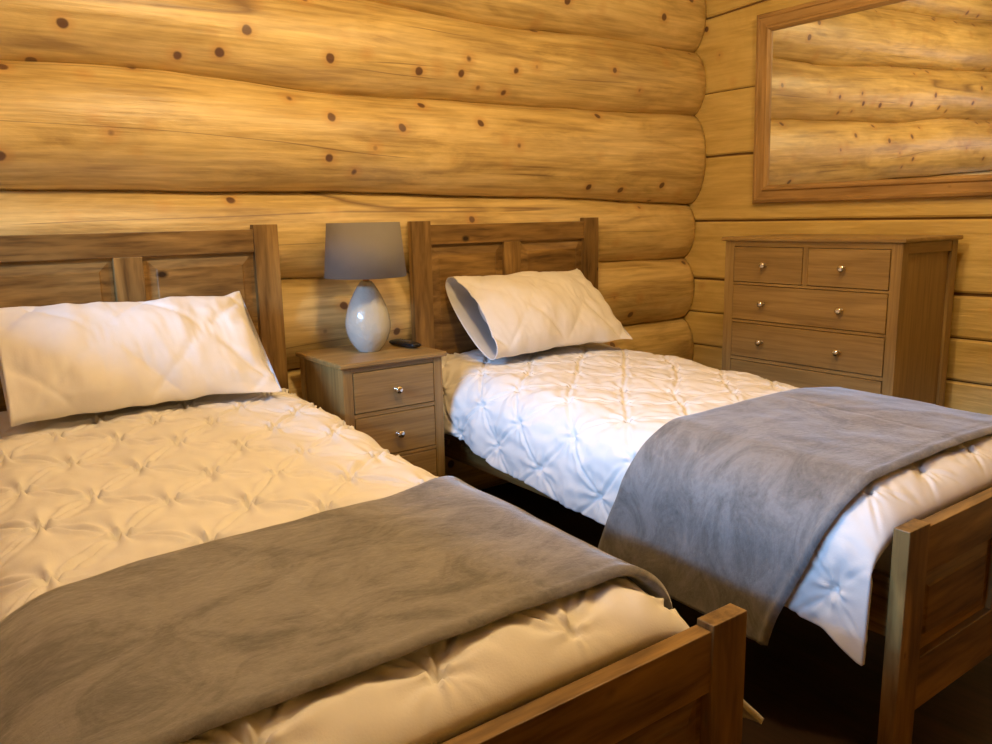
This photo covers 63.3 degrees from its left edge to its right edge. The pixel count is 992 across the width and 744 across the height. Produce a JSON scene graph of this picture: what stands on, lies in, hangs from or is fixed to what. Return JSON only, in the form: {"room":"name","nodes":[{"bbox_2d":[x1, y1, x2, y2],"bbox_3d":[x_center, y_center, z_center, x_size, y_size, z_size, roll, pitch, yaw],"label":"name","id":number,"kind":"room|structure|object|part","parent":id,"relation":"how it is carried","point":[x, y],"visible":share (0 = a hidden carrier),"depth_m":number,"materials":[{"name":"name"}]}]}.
{"room":"log cabin bedroom","nodes":[
{"label":"log cabin bedroom","id":0,"kind":"room"},
{"bbox_2d":[0,0,706,489],"bbox_3d":[-0.714,-0.684,3.022,4.350,2.711,0.328,-9,13,-35],"label":"wall","id":1,"kind":"structure","parent":0,"point":[300,117],"depth_m":3.01,"materials":[{"name":"brown wood"}]},
{"bbox_2d":[480,482,991,743],"bbox_3d":[0.600,0.957,1.594,4.400,0.050,4.800,-9,13,-35],"label":"floor","id":2,"kind":"structure","parent":0,"point":[805,688],"depth_m":2.10,"materials":[{"name":"brown wood"}]},
{"bbox_2d":[295,341,446,476],"bbox_3d":[-0.442,0.301,2.977,0.420,0.761,0.393,-9,13,-35],"label":"nightstand","id":3,"kind":"object","parent":2,"relation":"on","point":[392,395],"visible":0.6,"depth_m":2.83,"materials":[{"name":"brown wood"}]},
{"bbox_3d":[-0.689,0.307,3.016,0.036,0.743,0.036,-9,13,-35],"label":"corner post","id":4,"kind":"part","parent":3,"relation":"part of","materials":[{"name":"brown wood"}]},
{"bbox_3d":[-0.598,0.267,2.873,0.013,0.613,0.286,-9,13,-35],"label":"panel","id":5,"kind":"part","parent":3,"relation":"part of","materials":[{"name":"brown wood"}]},
{"bbox_3d":[-0.498,0.352,2.760,0.036,0.743,0.036,-9,13,-35],"label":"corner post","id":6,"kind":"part","parent":3,"relation":"part of","materials":[{"name":"brown wood"}]},
{"bbox_2d":[324,222,406,351],"bbox_3d":[-0.465,-0.303,2.889,0.292,0.458,0.292,-9,13,-35],"label":"table lamp","id":7,"kind":"object","parent":3,"relation":"on","point":[364,251],"visible":1,"depth_m":2.78,"materials":[{"name":"grey ceramic"}]},
{"bbox_3d":[-0.468,-0.435,2.864,0.292,0.190,0.292,-9,13,-35],"label":"lamp shade","id":8,"kind":"part","parent":7,"relation":"part of","materials":[{"name":"grey fabric"}]},
{"bbox_3d":[-0.361,-0.026,2.792,0.318,0.017,0.029,-9,13,-35],"label":"rail","id":9,"kind":"part","parent":3,"relation":"part of","materials":[{"name":"brown wood"}]},
{"bbox_3d":[-0.424,0.038,2.894,0.313,0.140,0.251,-9,13,-35],"label":"drawer","id":10,"kind":"part","parent":3,"relation":"part of","materials":[{"name":"brown wood"}]},
{"bbox_3d":[-0.358,0.131,2.822,0.318,0.014,0.029,-9,13,-35],"label":"rail","id":11,"kind":"part","parent":3,"relation":"part of","materials":[{"name":"brown wood"}]},
{"bbox_3d":[-0.421,0.195,2.924,0.313,0.144,0.251,-9,13,-35],"label":"drawer","id":12,"kind":"part","parent":3,"relation":"part of","materials":[{"name":"brown wood"}]},
{"bbox_3d":[-0.337,0.061,2.785,0.029,0.029,0.031,-9,13,-35],"label":"knob","id":13,"kind":"part","parent":3,"relation":"part of","materials":[{"name":"silver metal"}]},
{"bbox_3d":[-0.334,0.217,2.815,0.029,0.029,0.031,-9,13,-35],"label":"knob","id":14,"kind":"part","parent":3,"relation":"part of","materials":[{"name":"silver metal"}]},
{"bbox_2d":[389,338,420,347],"bbox_3d":[-0.341,-0.107,3.010,0.046,0.025,0.156,-11,14,-41],"label":"remote control","id":15,"kind":"object","parent":3,"relation":"on","point":[400,342],"visible":1,"depth_m":2.98,"materials":[{"name":"black plastic"}]},
{"bbox_3d":[-0.355,0.290,2.853,0.318,0.012,0.029,-9,13,-35],"label":"rail","id":16,"kind":"part","parent":3,"relation":"part of","materials":[{"name":"brown wood"}]},
{"bbox_3d":[-0.418,0.354,2.954,0.313,0.144,0.251,-9,13,-35],"label":"drawer","id":17,"kind":"part","parent":3,"relation":"part of","materials":[{"name":"brown wood"}]},
{"bbox_3d":[-0.213,0.307,2.965,0.036,0.743,0.036,-9,13,-35],"label":"corner post","id":18,"kind":"part","parent":3,"relation":"part of","materials":[{"name":"brown wood"}]},
{"bbox_2d":[0,224,746,743],"bbox_3d":[-0.578,0.280,1.877,1.000,1.220,2.032,-9,13,-35],"label":"bed","id":19,"kind":"object","parent":2,"relation":"on","point":[686,687],"visible":0.25,"depth_m":2.36,"materials":[{"name":"brown wood"}]},
{"bbox_3d":[-1.359,-0.002,2.509,0.368,0.686,0.016,-9,13,-35],"label":"headboard panel","id":20,"kind":"part","parent":19,"relation":"part of","materials":[{"name":"brown wood"}]},
{"bbox_3d":[-1.181,-0.405,2.567,0.824,0.078,0.026,-9,13,-35],"label":"headboard rail","id":21,"kind":"part","parent":19,"relation":"part of","materials":[{"name":"brown wood"}]},
{"bbox_3d":[-0.991,-0.059,2.773,0.368,0.686,0.016,-9,13,-35],"label":"headboard panel","id":22,"kind":"part","parent":19,"relation":"part of","materials":[{"name":"brown wood"}]},
{"bbox_3d":[-0.802,0.082,2.934,0.088,1.220,0.032,-9,13,-35],"label":"headboard post","id":23,"kind":"part","parent":19,"relation":"part of","materials":[{"name":"brown wood"}]},
{"bbox_2d":[439,686,563,743],"bbox_3d":[-0.577,0.441,1.911,0.850,0.158,1.920,-9,13,-35],"label":"mattress","id":24,"kind":"object","parent":19,"relation":"on","point":[563,686],"visible":0.02,"depth_m":1.17,"materials":[{"name":"white fabric"}]},
{"bbox_2d":[0,388,763,743],"bbox_3d":[-0.578,0.402,1.904,1.256,0.424,1.971,-9,13,-35],"label":"duvet","id":25,"kind":"object","parent":24,"relation":"on","point":[85,495],"visible":0.62,"depth_m":1.59,"materials":[{"name":"white fabric"}]},
{"bbox_2d":[0,291,281,426],"bbox_3d":[-1.069,-0.062,2.431,0.747,0.308,0.306,-9,13,-35],"label":"pillow","id":26,"kind":"object","parent":25,"relation":"on","point":[63,359],"visible":1,"depth_m":2.33,"materials":[{"name":"white fabric"}]},
{"bbox_2d":[0,476,672,743],"bbox_3d":[-0.296,0.458,1.438,1.172,0.304,0.697,-9,13,-35],"label":"throw","id":27,"kind":"object","parent":25,"relation":"on","point":[178,646],"visible":0.94,"depth_m":1.22,"materials":[{"name":"grey fabric"}]},
{"bbox_3d":[0.014,0.530,1.107,0.824,0.110,0.032,-9,13,-35],"label":"footboard rail","id":28,"kind":"part","parent":19,"relation":"part of","materials":[{"name":"brown wood"}]},
{"bbox_3d":[0.201,0.655,1.269,0.368,0.202,0.017,-9,13,-35],"label":"footboard panel","id":29,"kind":"part","parent":19,"relation":"part of","materials":[{"name":"brown wood"}]},
{"bbox_3d":[0.387,0.684,1.410,0.088,0.563,0.036,-9,13,-35],"label":"footboard post","id":30,"kind":"part","parent":19,"relation":"part of","materials":[{"name":"brown wood"}]},
{"bbox_2d":[408,217,991,743],"bbox_3d":[0.667,0.084,2.770,1.000,1.220,2.032,-9,13,-35],"label":"bed","id":31,"kind":"object","parent":2,"relation":"on","point":[932,610],"visible":0.3,"depth_m":1.93,"materials":[{"name":"brown wood"}]},
{"bbox_3d":[-0.293,0.002,3.300,0.088,1.220,0.032,-9,13,-35],"label":"headboard post","id":32,"kind":"part","parent":31,"relation":"part of","materials":[{"name":"brown wood"}]},
{"bbox_3d":[-0.115,-0.197,3.402,0.368,0.686,0.016,-9,13,-35],"label":"headboard panel","id":33,"kind":"part","parent":31,"relation":"part of","materials":[{"name":"brown wood"}]},
{"bbox_3d":[0.063,-0.601,3.460,0.824,0.078,0.026,-9,13,-35],"label":"headboard rail","id":34,"kind":"part","parent":31,"relation":"part of","materials":[{"name":"brown wood"}]},
{"bbox_3d":[0.253,-0.255,3.666,0.368,0.686,0.016,-9,13,-35],"label":"headboard panel","id":35,"kind":"part","parent":31,"relation":"part of","materials":[{"name":"brown wood"}]},
{"bbox_3d":[0.442,-0.113,3.827,0.088,1.220,0.032,-9,13,-35],"label":"headboard post","id":36,"kind":"part","parent":31,"relation":"part of","materials":[{"name":"brown wood"}]},
{"bbox_3d":[0.307,0.387,2.557,0.022,0.140,1.964,-9,13,-35],"label":"rail","id":37,"kind":"part","parent":31,"relation":"part of","materials":[{"name":"brown wood"}]},
{"bbox_2d":[874,542,892,573],"bbox_3d":[0.667,0.245,2.804,0.850,0.158,1.920,-9,13,-35],"label":"frame","id":38,"kind":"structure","parent":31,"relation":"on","point":[883,564],"depth_m":1.82,"materials":[{"name":"brown wood"}]},
{"bbox_2d":[442,343,991,665],"bbox_3d":[0.653,0.217,2.787,1.142,0.427,1.951,-9,13,-35],"label":"duvet","id":39,"kind":"object","parent":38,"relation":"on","point":[569,423],"visible":0.59,"depth_m":2.49,"materials":[{"name":"white fabric"}]},
{"bbox_2d":[445,269,631,359],"bbox_3d":[0.189,-0.260,3.337,0.721,0.305,0.347,-9,13,-35],"label":"pillow","id":40,"kind":"object","parent":39,"relation":"on","point":[515,314],"visible":1,"depth_m":3.21,"materials":[{"name":"white fabric"}]},
{"bbox_2d":[598,387,991,645],"bbox_3d":[0.969,0.322,2.365,1.184,0.444,0.723,-9,13,-35],"label":"throw","id":41,"kind":"object","parent":39,"relation":"on","point":[732,503],"visible":0.97,"depth_m":2.05,"materials":[{"name":"grey fabric"}]},
{"bbox_3d":[0.896,0.604,1.776,0.088,0.563,0.036,-9,13,-35],"label":"footboard post","id":42,"kind":"part","parent":31,"relation":"part of","materials":[{"name":"brown wood"}]},
{"bbox_3d":[1.266,0.651,2.059,0.824,0.130,0.028,-9,13,-35],"label":"footboard rail","id":43,"kind":"part","parent":31,"relation":"part of","materials":[{"name":"brown wood"}]},
{"bbox_3d":[1.077,0.517,1.898,0.368,0.202,0.017,-9,13,-35],"label":"footboard panel","id":44,"kind":"part","parent":31,"relation":"part of","materials":[{"name":"brown wood"}]},
{"bbox_3d":[1.258,0.335,2.000,0.824,0.110,0.032,-9,13,-35],"label":"footboard rail","id":45,"kind":"part","parent":31,"relation":"part of","materials":[{"name":"brown wood"}]},
{"bbox_2d":[721,234,962,406],"bbox_3d":[1.397,-0.005,3.406,0.457,1.127,0.809,-9,13,-35],"label":"dresser","id":46,"kind":"object","parent":2,"relation":"on","point":[872,313],"visible":0.7,"depth_m":3.14,"materials":[{"name":"brown wood"}]},
{"bbox_3d":[1.041,-0.025,3.597,0.045,1.109,0.047,-9,13,-35],"label":"corner post","id":47,"kind":"part","parent":46,"relation":"part of","materials":[{"name":"brown wood"}]},
{"bbox_3d":[1.113,-0.125,3.407,0.031,0.029,0.029,-9,13,-35],"label":"knob","id":48,"kind":"part","parent":46,"relation":"part of","materials":[{"name":"silver metal"}]},
{"bbox_3d":[1.109,-0.284,3.377,0.031,0.029,0.029,-9,13,-35],"label":"knob","id":49,"kind":"part","parent":46,"relation":"part of","materials":[{"name":"silver metal"}]},
{"bbox_3d":[1.107,-0.443,3.345,0.031,0.029,0.029,-9,13,-35],"label":"knob","id":50,"kind":"part","parent":46,"relation":"part of","materials":[{"name":"silver metal"}]},
{"bbox_3d":[1.246,-0.463,3.434,0.302,0.146,0.327,-9,13,-35],"label":"drawer","id":51,"kind":"part","parent":46,"relation":"part of","materials":[{"name":"brown wood"}]},
{"bbox_3d":[1.362,0.046,3.385,0.302,0.154,0.684,-9,13,-35],"label":"drawer","id":52,"kind":"part","parent":46,"relation":"part of","materials":[{"name":"brown wood"}]},
{"bbox_3d":[1.252,-0.022,3.292,0.029,0.014,0.689,-9,13,-35],"label":"rail","id":53,"kind":"part","parent":46,"relation":"part of","materials":[{"name":"brown wood"}]},
{"bbox_3d":[1.358,-0.120,3.354,0.302,0.145,0.684,-9,13,-35],"label":"drawer","id":54,"kind":"part","parent":46,"relation":"part of","materials":[{"name":"brown wood"}]},
{"bbox_3d":[1.249,-0.182,3.261,0.029,0.012,0.689,-9,13,-35],"label":"rail","id":55,"kind":"part","parent":46,"relation":"part of","materials":[{"name":"brown wood"}]},
{"bbox_3d":[1.355,-0.279,3.323,0.302,0.146,0.684,-9,13,-35],"label":"drawer","id":56,"kind":"part","parent":46,"relation":"part of","materials":[{"name":"brown wood"}]},
{"bbox_3d":[1.246,-0.342,3.231,0.029,0.010,0.689,-9,13,-35],"label":"rail","id":57,"kind":"part","parent":46,"relation":"part of","materials":[{"name":"brown wood"}]},
{"bbox_3d":[1.243,-0.506,3.199,0.029,0.022,0.689,-9,13,-35],"label":"rail","id":58,"kind":"part","parent":46,"relation":"part of","materials":[{"name":"brown wood"}]},
{"bbox_3d":[1.322,-0.075,3.127,0.031,0.029,0.029,-9,13,-35],"label":"knob","id":59,"kind":"part","parent":46,"relation":"part of","materials":[{"name":"silver metal"}]},
{"bbox_3d":[1.318,-0.235,3.096,0.031,0.029,0.029,-9,13,-35],"label":"knob","id":60,"kind":"part","parent":46,"relation":"part of","materials":[{"name":"silver metal"}]},
{"bbox_3d":[1.315,-0.394,3.066,0.031,0.029,0.029,-9,13,-35],"label":"knob","id":61,"kind":"part","parent":46,"relation":"part of","materials":[{"name":"silver metal"}]},
{"bbox_3d":[1.457,-0.413,3.152,0.302,0.146,0.330,-9,13,-35],"label":"drawer","id":62,"kind":"part","parent":46,"relation":"part of","materials":[{"name":"brown wood"}]},
{"bbox_3d":[1.475,0.078,3.015,0.045,1.109,0.042,-9,13,-35],"label":"corner post","id":63,"kind":"part","parent":46,"relation":"part of","materials":[{"name":"brown wood"}]},
{"bbox_3d":[1.626,0.016,3.113,0.326,0.947,0.012,-9,13,-35],"label":"panel","id":64,"kind":"part","parent":46,"relation":"part of","materials":[{"name":"brown wood"}]},
{"bbox_3d":[1.619,-0.469,3.017,0.326,0.042,0.024,-9,13,-35],"label":"rail","id":65,"kind":"part","parent":46,"relation":"part of","materials":[{"name":"brown wood"}]},
{"bbox_3d":[1.774,0.031,3.230,0.045,1.109,0.042,-9,13,-35],"label":"corner post","id":66,"kind":"part","parent":46,"relation":"part of","materials":[{"name":"brown wood"}]},
{"bbox_2d":[683,0,991,414],"bbox_3d":[2.306,-0.612,2.590,0.102,2.590,4.600,-9,13,-35],"label":"wall","id":67,"kind":"structure","parent":0,"point":[723,207],"depth_m":3.85,"materials":[{"name":"brown wood"}]},
{"bbox_2d":[752,0,991,203],"bbox_3d":[1.671,-1.129,3.221,0.036,0.855,1.500,-11,14,-35],"label":"mirror","id":68,"kind":"object","parent":67,"relation":"attached to","point":[856,100],"visible":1,"depth_m":3.36,"materials":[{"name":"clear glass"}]},
{"bbox_3d":[1.251,-1.228,3.784,0.035,0.855,0.083,-11,14,-35],"label":"frame moulding","id":69,"kind":"part","parent":68,"relation":"part of","materials":[{"name":"wood"}]},
{"bbox_3d":[1.655,-1.507,3.143,0.035,0.083,1.500,-11,14,-35],"label":"frame moulding","id":70,"kind":"part","parent":68,"relation":"part of","materials":[{"name":"wood"}]},
{"bbox_3d":[1.686,-0.751,3.299,0.035,0.083,1.500,-11,14,-35],"label":"frame moulding","id":71,"kind":"part","parent":68,"relation":"part of","materials":[{"name":"wood"}]}
]}

